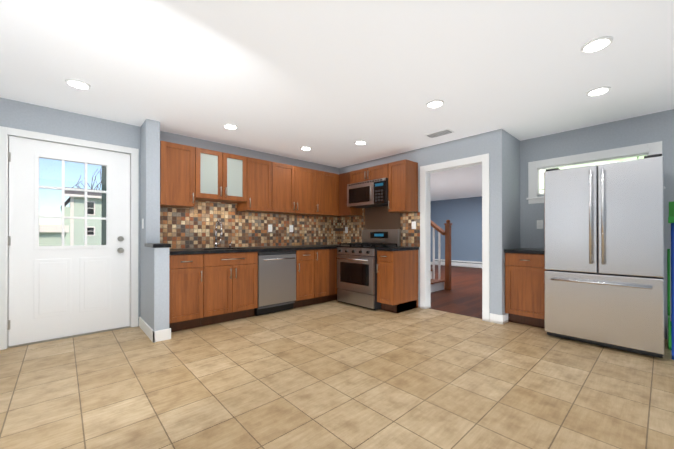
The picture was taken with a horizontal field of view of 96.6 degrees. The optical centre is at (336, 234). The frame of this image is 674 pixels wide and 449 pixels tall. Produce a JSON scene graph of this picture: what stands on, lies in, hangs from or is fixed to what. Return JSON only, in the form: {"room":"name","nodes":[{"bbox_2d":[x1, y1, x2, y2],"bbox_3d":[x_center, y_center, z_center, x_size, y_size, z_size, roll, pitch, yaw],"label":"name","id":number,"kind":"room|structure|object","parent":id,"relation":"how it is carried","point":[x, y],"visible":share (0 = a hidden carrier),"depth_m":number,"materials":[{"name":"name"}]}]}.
{"room":"kitchen","nodes":[
{"label":"kitchen","id":0,"kind":"room"},
{"bbox_2d":[140,119,170,330],"bbox_3d":[-2.052,-0.107,3.367,0.166,2.390,0.762,0,0,-43],"label":"wall","id":1,"kind":"structure","parent":0,"point":[154,283],"depth_m":3.38,"materials":[{"name":"paint"}]},
{"bbox_2d":[139,317,158,342],"bbox_3d":[-2.098,1.033,3.324,0.042,0.110,0.761,0,0,-43],"label":"baseboard","id":2,"kind":"structure","parent":1,"relation":"attached to","point":[153,335],"depth_m":3.16,"materials":[{"name":"white paint"}]},
{"bbox_2d":[0,98,338,325],"bbox_3d":[-1.783,-0.105,4.235,5.070,2.390,0.150,0,0,-43],"label":"wall","id":3,"kind":"structure","parent":0,"point":[29,117],"depth_m":3.35,"materials":[{"name":"paint"}]},
{"bbox_2d":[7,136,129,345],"bbox_3d":[-2.803,0.058,3.211,0.979,2.031,0.128,0,0,-43],"label":"entry door","id":4,"kind":"structure","parent":3,"relation":"in","point":[59,291],"depth_m":3.16,"materials":[{"name":"white"}]},
{"bbox_2d":[0,126,138,349],"bbox_3d":[-2.837,0.030,3.255,1.130,2.115,0.168,0,0,-43],"label":"door frame","id":5,"kind":"structure","parent":3,"relation":"attached to","point":[6,133],"depth_m":3.03,"materials":[{"name":"white paint"}]},
{"bbox_2d":[160,141,203,207],"bbox_3d":[-1.981,-0.721,3.726,0.442,0.740,0.327,0,0,-43],"label":"upper cabinet","id":6,"kind":"object","parent":3,"relation":"attached to","point":[189,175],"depth_m":3.62,"materials":[{"name":"brown wood"}]},
{"bbox_2d":[204,149,247,202],"bbox_3d":[-1.612,-0.778,4.065,0.679,0.625,0.327,0,0,-43],"label":"upper cabinet","id":7,"kind":"object","parent":3,"relation":"attached to","point":[225,174],"depth_m":3.97,"materials":[{"name":"brown wood"}]},
{"bbox_2d":[160,200,339,248],"bbox_3d":[-1.101,-0.141,4.749,3.124,0.642,0.009,0,0,-43],"label":"backsplash","id":8,"kind":"structure","parent":3,"relation":"attached to","point":[187,228],"depth_m":4.40,"materials":[{"name":"tile"}]},
{"bbox_2d":[236,157,275,212],"bbox_3d":[-1.216,-0.719,4.428,0.517,0.740,0.327,0,0,-43],"label":"upper cabinet","id":9,"kind":"object","parent":3,"relation":"attached to","point":[261,173],"depth_m":4.34,"materials":[{"name":"brown wood"}]},
{"bbox_2d":[276,162,319,215],"bbox_3d":[-0.772,-0.718,4.835,0.931,0.740,0.327,0,0,-43],"label":"upper cabinet","id":10,"kind":"object","parent":3,"relation":"attached to","point":[297,188],"depth_m":4.75,"materials":[{"name":"brown wood"}]},
{"bbox_2d":[320,171,339,216],"bbox_3d":[-0.307,-0.717,5.262,0.575,0.740,0.327,0,0,-43],"label":"upper cabinet","id":11,"kind":"object","parent":3,"relation":"attached to","point":[329,182],"depth_m":5.23,"materials":[{"name":"brown wood"}]},
{"bbox_2d":[0,265,673,448],"bbox_3d":[1.800,1.143,5.007,11.400,0.100,7.350,0,0,-43],"label":"floor","id":12,"kind":"structure","parent":0,"point":[335,374],"depth_m":2.15,"materials":[{"name":"tile"}]},
{"bbox_2d":[169,254,208,331],"bbox_3d":[-1.882,0.653,3.618,0.447,0.866,0.617,0,0,-43],"label":"base cabinet","id":13,"kind":"object","parent":12,"relation":"on","point":[208,289],"depth_m":3.40,"materials":[{"name":"brown wood"}]},
{"bbox_2d":[209,265,257,324],"bbox_3d":[-1.508,0.778,3.960,0.688,0.618,0.617,0,0,-43],"label":"base cabinet","id":14,"kind":"object","parent":12,"relation":"on","point":[233,289],"depth_m":3.74,"materials":[{"name":"brown wood"}]},
{"bbox_2d":[254,250,295,315],"bbox_3d":[-0.991,0.657,4.361,0.598,0.864,0.631,0,0,-43],"label":"dishwasher","id":15,"kind":"object","parent":12,"relation":"on","point":[276,281],"visible":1,"depth_m":4.15,"materials":[{"name":"grey metal"}]},
{"bbox_2d":[293,249,320,307],"bbox_3d":[-0.655,0.657,4.743,0.398,0.866,0.617,0,0,-43],"label":"base cabinet","id":16,"kind":"object","parent":12,"relation":"on","point":[308,262],"depth_m":4.54,"materials":[{"name":"brown wood"}]},
{"bbox_2d":[321,249,328,302],"bbox_3d":[-0.465,0.657,4.917,0.362,0.866,0.617,0,0,-43],"label":"base cabinet","id":17,"kind":"object","parent":12,"relation":"on","point":[324,252],"depth_m":4.77,"materials":[{"name":"brown wood"}]},
{"bbox_2d":[329,249,336,300],"bbox_3d":[-0.300,0.658,5.068,0.205,0.866,0.617,0,0,-43],"label":"base cabinet","id":18,"kind":"object","parent":12,"relation":"on","point":[332,252],"depth_m":4.89,"materials":[{"name":"brown wood"}]},
{"bbox_2d":[169,245,358,254],"bbox_3d":[-0.879,0.289,4.505,3.124,0.216,0.666,0,0,-43],"label":"countertop","id":19,"kind":"structure","parent":18,"relation":"on","point":[225,250],"depth_m":4.00,"materials":[{"name":"black stone"}]},
{"bbox_2d":[214,220,231,247],"bbox_3d":[-1.542,-0.015,4.138,0.244,0.388,0.238,0,0,-43],"label":"faucet","id":20,"kind":"object","parent":19,"relation":"on","point":[216,243],"visible":1,"depth_m":4.13,"materials":[{"name":"silver metal"}]},
{"bbox_2d":[336,229,400,309],"bbox_3d":[0.476,0.499,4.764,0.722,1.184,0.774,0,0,-43],"label":"range","id":21,"kind":"object","parent":12,"relation":"on","point":[356,275],"visible":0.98,"depth_m":4.59,"materials":[{"name":"grey metal"}]},
{"bbox_2d":[377,250,417,312],"bbox_3d":[0.899,0.656,4.420,0.617,0.866,0.290,0,0,-43],"label":"base cabinet","id":22,"kind":"object","parent":12,"relation":"on","point":[397,271],"depth_m":4.26,"materials":[{"name":"brown wood"}]},
{"bbox_2d":[376,247,418,250],"bbox_3d":[0.894,0.201,4.409,0.642,0.040,0.303,0,0,-43],"label":"countertop","id":23,"kind":"structure","parent":22,"relation":"on","point":[380,248],"depth_m":4.26,"materials":[{"name":"black stone"}]},
{"bbox_2d":[431,220,451,291],"bbox_3d":[0.870,-0.390,6.825,1.080,2.973,3.120,0,0,-43],"label":"stair railing","id":24,"kind":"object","parent":12,"relation":"on","point":[437,284],"depth_m":6.02,"materials":[{"name":"white paint"}]},
{"bbox_2d":[505,253,545,327],"bbox_3d":[2.445,0.654,3.743,0.654,0.866,0.456,0,0,-43],"label":"base cabinet","id":25,"kind":"object","parent":12,"relation":"on","point":[524,289],"visible":0.6,"depth_m":3.57,"materials":[{"name":"brown wood"}]},
{"bbox_2d":[504,248,543,253],"bbox_3d":[2.450,0.199,3.748,0.642,0.040,0.461,0,0,-43],"label":"countertop","id":26,"kind":"structure","parent":25,"relation":"on","point":[529,250],"depth_m":3.59,"materials":[{"name":"black stone"}]},
{"bbox_2d":[544,154,663,357],"bbox_3d":[2.778,0.193,3.135,0.874,1.786,0.865,0,0,-43],"label":"fridge","id":27,"kind":"object","parent":12,"relation":"on","point":[604,254],"visible":1,"depth_m":2.82,"materials":[{"name":"grey metal"}]},
{"bbox_2d":[667,201,673,359],"bbox_3d":[3.150,0.392,2.818,0.594,1.411,0.064,0,0,-43],"label":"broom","id":28,"kind":"object","parent":12,"relation":"on","point":[671,322],"visible":0.9,"depth_m":2.81,"materials":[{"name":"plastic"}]},
{"bbox_2d":[0,0,673,200],"bbox_3d":[1.800,-1.347,5.015,11.400,0.100,7.350,0,0,-43],"label":"ceiling","id":29,"kind":"structure","parent":0,"point":[329,82],"depth_m":2.35,"materials":[{"name":"paint"}]},
{"bbox_2d":[65,79,90,89],"bbox_3d":[-2.229,-1.298,2.587,0.170,0.013,0.170,0,0,-43],"label":"recessed light","id":30,"kind":"object","parent":29,"relation":"in","point":[78,84],"visible":0.96,"depth_m":2.57,"materials":[{"name":"white"}]},
{"bbox_2d":[223,123,237,129],"bbox_3d":[-1.273,-1.295,3.587,0.170,0.013,0.170,0,0,-43],"label":"recessed light","id":31,"kind":"object","parent":29,"relation":"in","point":[230,126],"visible":1,"depth_m":3.56,"materials":[{"name":"white"}]},
{"bbox_2d":[300,146,311,149],"bbox_3d":[-0.463,-1.292,4.479,0.170,0.013,0.170,0,0,-43],"label":"recessed light","id":32,"kind":"object","parent":29,"relation":"in","point":[305,148],"visible":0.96,"depth_m":4.46,"materials":[{"name":"white"}]},
{"bbox_2d":[355,140,366,144],"bbox_3d":[0.332,-1.293,4.204,0.170,0.013,0.170,0,0,-43],"label":"recessed light","id":33,"kind":"object","parent":29,"relation":"in","point":[361,142],"visible":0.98,"depth_m":4.17,"materials":[{"name":"white"}]},
{"bbox_2d":[426,100,443,107],"bbox_3d":[0.972,-1.296,2.973,0.170,0.013,0.170,0,0,-43],"label":"recessed light","id":34,"kind":"object","parent":29,"relation":"in","point":[434,103],"visible":0.98,"depth_m":2.96,"materials":[{"name":"white"}]},
{"bbox_2d":[424,128,453,137],"bbox_3d":[1.307,-1.295,3.836,0.180,0.012,0.320,0,0,-43],"label":"ceiling vent","id":35,"kind":"object","parent":29,"relation":"in","point":[439,133],"visible":0.96,"depth_m":3.82,"materials":[{"name":"white metal"}]},
{"bbox_2d":[580,36,612,52],"bbox_3d":[1.775,-1.299,2.054,0.170,0.013,0.170,0,0,-43],"label":"recessed light","id":36,"kind":"object","parent":29,"relation":"in","point":[597,44],"visible":0.98,"depth_m":2.04,"materials":[{"name":"white"}]},
{"bbox_2d":[586,86,610,96],"bbox_3d":[2.363,-1.297,2.715,0.170,0.013,0.170,0,0,-43],"label":"recessed light","id":37,"kind":"object","parent":29,"relation":"in","point":[599,91],"visible":0.96,"depth_m":2.70,"materials":[{"name":"white"}]},
{"bbox_2d":[339,129,504,314],"bbox_3d":[1.075,-0.103,4.780,0.120,2.390,2.910,0,0,-43],"label":"wall","id":38,"kind":"structure","parent":0,"point":[492,143],"depth_m":3.76,"materials":[{"name":"paint"}]},
{"bbox_2d":[340,173,362,216],"bbox_3d":[0.244,-0.716,5.365,0.311,0.740,0.298,0,0,-43],"label":"upper cabinet","id":39,"kind":"object","parent":38,"relation":"attached to","point":[345,211],"depth_m":5.28,"materials":[{"name":"brown wood"}]},
{"bbox_2d":[348,169,363,183],"bbox_3d":[0.499,-0.975,5.076,0.327,0.225,0.467,0,0,-43],"label":"upper cabinet","id":40,"kind":"object","parent":38,"relation":"attached to","point":[356,176],"depth_m":5.04,"materials":[{"name":"brown wood"}]},
{"bbox_2d":[364,163,387,180],"bbox_3d":[0.734,-0.976,4.820,0.327,0.225,0.468,0,0,-43],"label":"upper cabinet","id":41,"kind":"object","parent":38,"relation":"attached to","point":[380,171],"depth_m":4.72,"materials":[{"name":"brown wood"}]},
{"bbox_2d":[347,178,387,207],"bbox_3d":[0.566,-0.669,4.902,0.430,0.382,0.811,0,0,-43],"label":"microwave","id":42,"kind":"object","parent":41,"relation":"attached to","point":[369,194],"visible":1,"depth_m":4.74,"materials":[{"name":"grey metal"}]},
{"bbox_2d":[340,206,419,246],"bbox_3d":[0.654,-0.147,5.137,0.013,0.657,1.740,0,0,-43],"label":"backsplash","id":43,"kind":"structure","parent":38,"relation":"attached to","point":[378,217],"depth_m":5.03,"materials":[{"name":"tile"}]},
{"bbox_2d":[412,221,415,228],"bbox_3d":[1.167,-0.149,4.566,0.009,0.115,0.072,0,0,-43],"label":"electrical outlet","id":44,"kind":"object","parent":43,"relation":"attached to","point":[413,224],"visible":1,"depth_m":4.55,"materials":[{"name":"white plastic"}]},
{"bbox_2d":[388,159,417,212],"bbox_3d":[0.998,-0.719,4.531,0.327,0.740,0.309,0,0,-43],"label":"upper cabinet","id":45,"kind":"object","parent":38,"relation":"attached to","point":[402,174],"depth_m":4.42,"materials":[{"name":"brown wood"}]},
{"bbox_2d":[420,153,489,321],"bbox_3d":[1.630,0.033,4.175,0.156,2.115,0.984,0,0,-43],"label":"door frame","id":46,"kind":"structure","parent":38,"relation":"attached to","point":[425,236],"depth_m":4.26,"materials":[{"name":"white paint"}]},
{"bbox_2d":[431,196,481,261],"bbox_3d":[5.090,-0.088,9.746,0.150,2.390,4.500,0,0,-43],"label":"wall","id":47,"kind":"structure","parent":0,"point":[463,216],"depth_m":10.47,"materials":[{"name":"blue paint"}]},
{"bbox_2d":[431,259,481,267],"bbox_3d":[5.002,0.996,9.669,0.080,0.220,4.510,0,0,-43],"label":"baseboard","id":48,"kind":"structure","parent":47,"relation":"attached to","point":[469,264],"depth_m":10.34,"materials":[{"name":"white paint"}]},
{"bbox_2d":[505,131,519,248],"bbox_3d":[2.331,-0.105,4.040,0.730,2.390,0.120,0,0,-43],"label":"wall","id":49,"kind":"structure","parent":0,"point":[512,192],"depth_m":3.93,"materials":[{"name":"paint"}]},
{"bbox_2d":[500,313,507,324],"bbox_3d":[2.272,1.034,3.891,0.714,0.110,0.014,0,0,-43],"label":"baseboard","id":50,"kind":"structure","parent":49,"relation":"attached to","point":[503,318],"depth_m":3.68,"materials":[{"name":"white paint"}]},
{"bbox_2d":[520,109,673,338],"bbox_3d":[3.444,-0.108,3.256,0.150,2.390,2.540,0,0,-43],"label":"wall","id":51,"kind":"structure","parent":0,"point":[650,128],"depth_m":3.52,"materials":[{"name":"paint"}]},
{"bbox_2d":[537,220,542,228],"bbox_3d":[2.682,-0.141,3.968,0.009,0.115,0.072,0,0,-43],"label":"electrical outlet","id":52,"kind":"object","parent":51,"relation":"attached to","point":[539,224],"visible":1,"depth_m":3.96,"materials":[{"name":"white plastic"}]},
{"bbox_2d":[526,141,664,203],"bbox_3d":[3.058,-0.704,3.656,0.180,0.565,1.270,0,0,-43],"label":"alcove window","id":53,"kind":"structure","parent":51,"relation":"in","point":[536,170],"depth_m":3.66,"materials":[{"name":"white paint"}]},
{"label":"outside","id":54,"kind":"structure","parent":0,"visible":0},
{"bbox_3d":[-20.842,4.169,13.777,100.000,0.100,120.000,0,0,-43],"label":"ground","id":55,"kind":"structure","parent":54,"visible":0},
{"bbox_2d":[39,187,101,245],"bbox_3d":[-16.892,0.072,23.316,12.300,8.150,17.300,0,0,-43],"label":"house","id":56,"kind":"structure","parent":55,"relation":"on","point":[78,196],"depth_m":22.97,"materials":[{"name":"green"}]},
{"bbox_2d":[72,167,101,189],"bbox_3d":[-25.903,-1.608,32.252,3.898,11.569,2.973,0,0,-43],"label":"tree","id":57,"kind":"object","parent":55,"relation":"on","point":[91,187],"depth_m":31.57,"materials":[{"name":"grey plant"}]},
{"bbox_2d":[101,166,105,244],"bbox_3d":[-2.909,0.347,6.600,3.210,7.500,4.840,0,0,-43],"label":"wall","id":58,"kind":"structure","parent":55,"relation":"on","point":[103,237],"depth_m":6.95,"materials":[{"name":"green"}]}
]}

